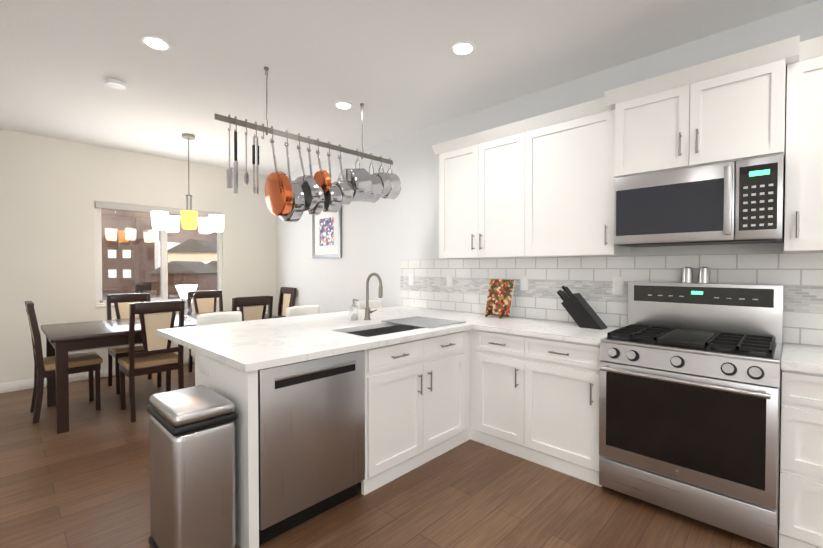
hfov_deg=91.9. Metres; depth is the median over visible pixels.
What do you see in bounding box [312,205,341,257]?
framed art
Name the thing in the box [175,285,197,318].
vase
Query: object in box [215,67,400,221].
pot rack
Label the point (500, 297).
cookbook
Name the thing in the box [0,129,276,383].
wall
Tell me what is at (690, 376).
range
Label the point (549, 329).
countertop
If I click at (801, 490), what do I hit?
base cabinet
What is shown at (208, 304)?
chair
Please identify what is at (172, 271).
backdrop
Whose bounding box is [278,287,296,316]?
chair
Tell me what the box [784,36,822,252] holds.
upper cabinet
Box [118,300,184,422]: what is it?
chair
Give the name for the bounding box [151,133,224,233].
chandelier
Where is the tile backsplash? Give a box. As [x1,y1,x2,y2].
[401,252,822,345]
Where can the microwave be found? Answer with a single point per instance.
(738, 202)
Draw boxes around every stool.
[191,311,241,357]
[286,305,318,316]
[356,300,380,309]
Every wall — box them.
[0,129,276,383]
[276,0,822,344]
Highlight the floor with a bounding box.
[0,363,778,547]
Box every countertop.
[157,306,504,371]
[473,316,621,344]
[781,343,822,373]
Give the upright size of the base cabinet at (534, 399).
0.879 m
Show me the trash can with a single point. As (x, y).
(192, 465)
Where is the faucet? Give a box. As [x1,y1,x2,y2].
[364,273,382,319]
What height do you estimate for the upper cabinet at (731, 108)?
0.546 m
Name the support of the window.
in the wall at (52, 190)
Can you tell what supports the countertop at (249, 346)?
on the base cabinet at (417, 402)
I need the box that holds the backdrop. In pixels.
[101,208,216,299]
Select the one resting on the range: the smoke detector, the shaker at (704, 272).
the shaker at (704, 272)
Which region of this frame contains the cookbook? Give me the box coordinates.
[485,279,514,318]
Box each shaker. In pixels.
[682,267,692,282]
[699,267,709,282]
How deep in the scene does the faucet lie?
3.33 m
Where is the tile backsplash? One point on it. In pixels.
(799, 276)
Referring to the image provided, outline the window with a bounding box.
[94,201,223,306]
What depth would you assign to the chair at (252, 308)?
4.24 m
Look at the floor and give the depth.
2.29 m
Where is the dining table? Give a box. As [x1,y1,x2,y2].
[41,310,280,433]
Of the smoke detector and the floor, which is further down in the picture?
the floor
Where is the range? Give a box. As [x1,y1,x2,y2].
[598,281,783,547]
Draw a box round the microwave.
[614,154,784,246]
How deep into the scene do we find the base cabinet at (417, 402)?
2.64 m
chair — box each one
[25,301,102,423]
[106,293,160,394]
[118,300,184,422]
[188,290,222,371]
[232,296,272,320]
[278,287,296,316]
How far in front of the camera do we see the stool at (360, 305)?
4.38 m
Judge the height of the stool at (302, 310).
0.991 m
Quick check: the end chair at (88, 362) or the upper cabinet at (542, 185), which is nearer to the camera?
the upper cabinet at (542, 185)
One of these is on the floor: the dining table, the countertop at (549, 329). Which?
the dining table
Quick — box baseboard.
[0,356,194,392]
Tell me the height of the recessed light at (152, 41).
0.016 m
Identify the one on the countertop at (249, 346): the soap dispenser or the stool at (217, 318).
the soap dispenser
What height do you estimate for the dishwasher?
0.875 m
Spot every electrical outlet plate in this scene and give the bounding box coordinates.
[409,274,413,285]
[447,274,451,286]
[520,275,527,290]
[612,277,622,294]
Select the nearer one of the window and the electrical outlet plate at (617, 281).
the electrical outlet plate at (617, 281)
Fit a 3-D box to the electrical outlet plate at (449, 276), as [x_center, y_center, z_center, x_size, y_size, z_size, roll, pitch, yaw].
[0.385,0.068,4.032,0.074,0.130,0.006,1,1,44]
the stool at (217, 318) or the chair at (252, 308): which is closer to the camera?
the stool at (217, 318)
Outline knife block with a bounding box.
[557,286,607,329]
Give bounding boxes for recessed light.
[141,35,171,50]
[334,101,352,108]
[451,40,475,55]
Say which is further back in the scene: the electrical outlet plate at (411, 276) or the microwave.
the electrical outlet plate at (411, 276)
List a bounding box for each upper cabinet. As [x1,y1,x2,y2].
[436,123,515,258]
[516,95,629,257]
[612,39,791,182]
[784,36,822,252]
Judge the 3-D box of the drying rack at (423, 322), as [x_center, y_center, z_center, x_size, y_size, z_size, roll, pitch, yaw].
[0.094,0.382,3.200,0.524,0.008,0.436,1,1,44]
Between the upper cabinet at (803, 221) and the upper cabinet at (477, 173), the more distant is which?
the upper cabinet at (477, 173)
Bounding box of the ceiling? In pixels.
[0,0,817,174]
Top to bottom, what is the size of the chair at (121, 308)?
1.045 m
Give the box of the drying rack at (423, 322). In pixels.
[381,316,465,327]
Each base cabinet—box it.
[361,341,469,494]
[470,329,601,486]
[779,369,822,547]
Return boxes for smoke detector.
[106,78,125,89]
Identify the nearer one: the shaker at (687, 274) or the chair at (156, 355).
the shaker at (687, 274)
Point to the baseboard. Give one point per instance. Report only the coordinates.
(19, 385)
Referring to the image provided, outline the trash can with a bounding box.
[147,385,236,547]
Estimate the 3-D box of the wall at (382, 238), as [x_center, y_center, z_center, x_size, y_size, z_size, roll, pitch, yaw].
[1.072,-0.123,3.488,9.300,2.840,0.150,1,1,44]
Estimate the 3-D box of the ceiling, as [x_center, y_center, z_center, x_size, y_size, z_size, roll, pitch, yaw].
[-1.060,-1.556,1.247,9.300,0.100,6.300,1,1,44]
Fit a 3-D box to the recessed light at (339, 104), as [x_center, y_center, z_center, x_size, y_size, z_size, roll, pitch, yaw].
[-0.618,-1.537,3.626,0.169,0.016,0.169,1,1,38]
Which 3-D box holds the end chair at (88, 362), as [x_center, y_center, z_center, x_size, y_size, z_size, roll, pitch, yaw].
[-3.270,0.771,3.749,0.444,1.045,0.515,1,1,44]
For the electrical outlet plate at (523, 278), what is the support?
attached to the tile backsplash
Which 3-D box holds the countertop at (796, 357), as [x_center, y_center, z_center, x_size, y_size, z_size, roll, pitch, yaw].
[2.221,0.427,1.837,0.743,0.035,0.642,1,1,44]
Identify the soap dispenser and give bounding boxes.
[349,299,358,320]
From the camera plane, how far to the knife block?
2.92 m
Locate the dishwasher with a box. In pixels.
[258,350,364,544]
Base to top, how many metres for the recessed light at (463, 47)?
0.016 m

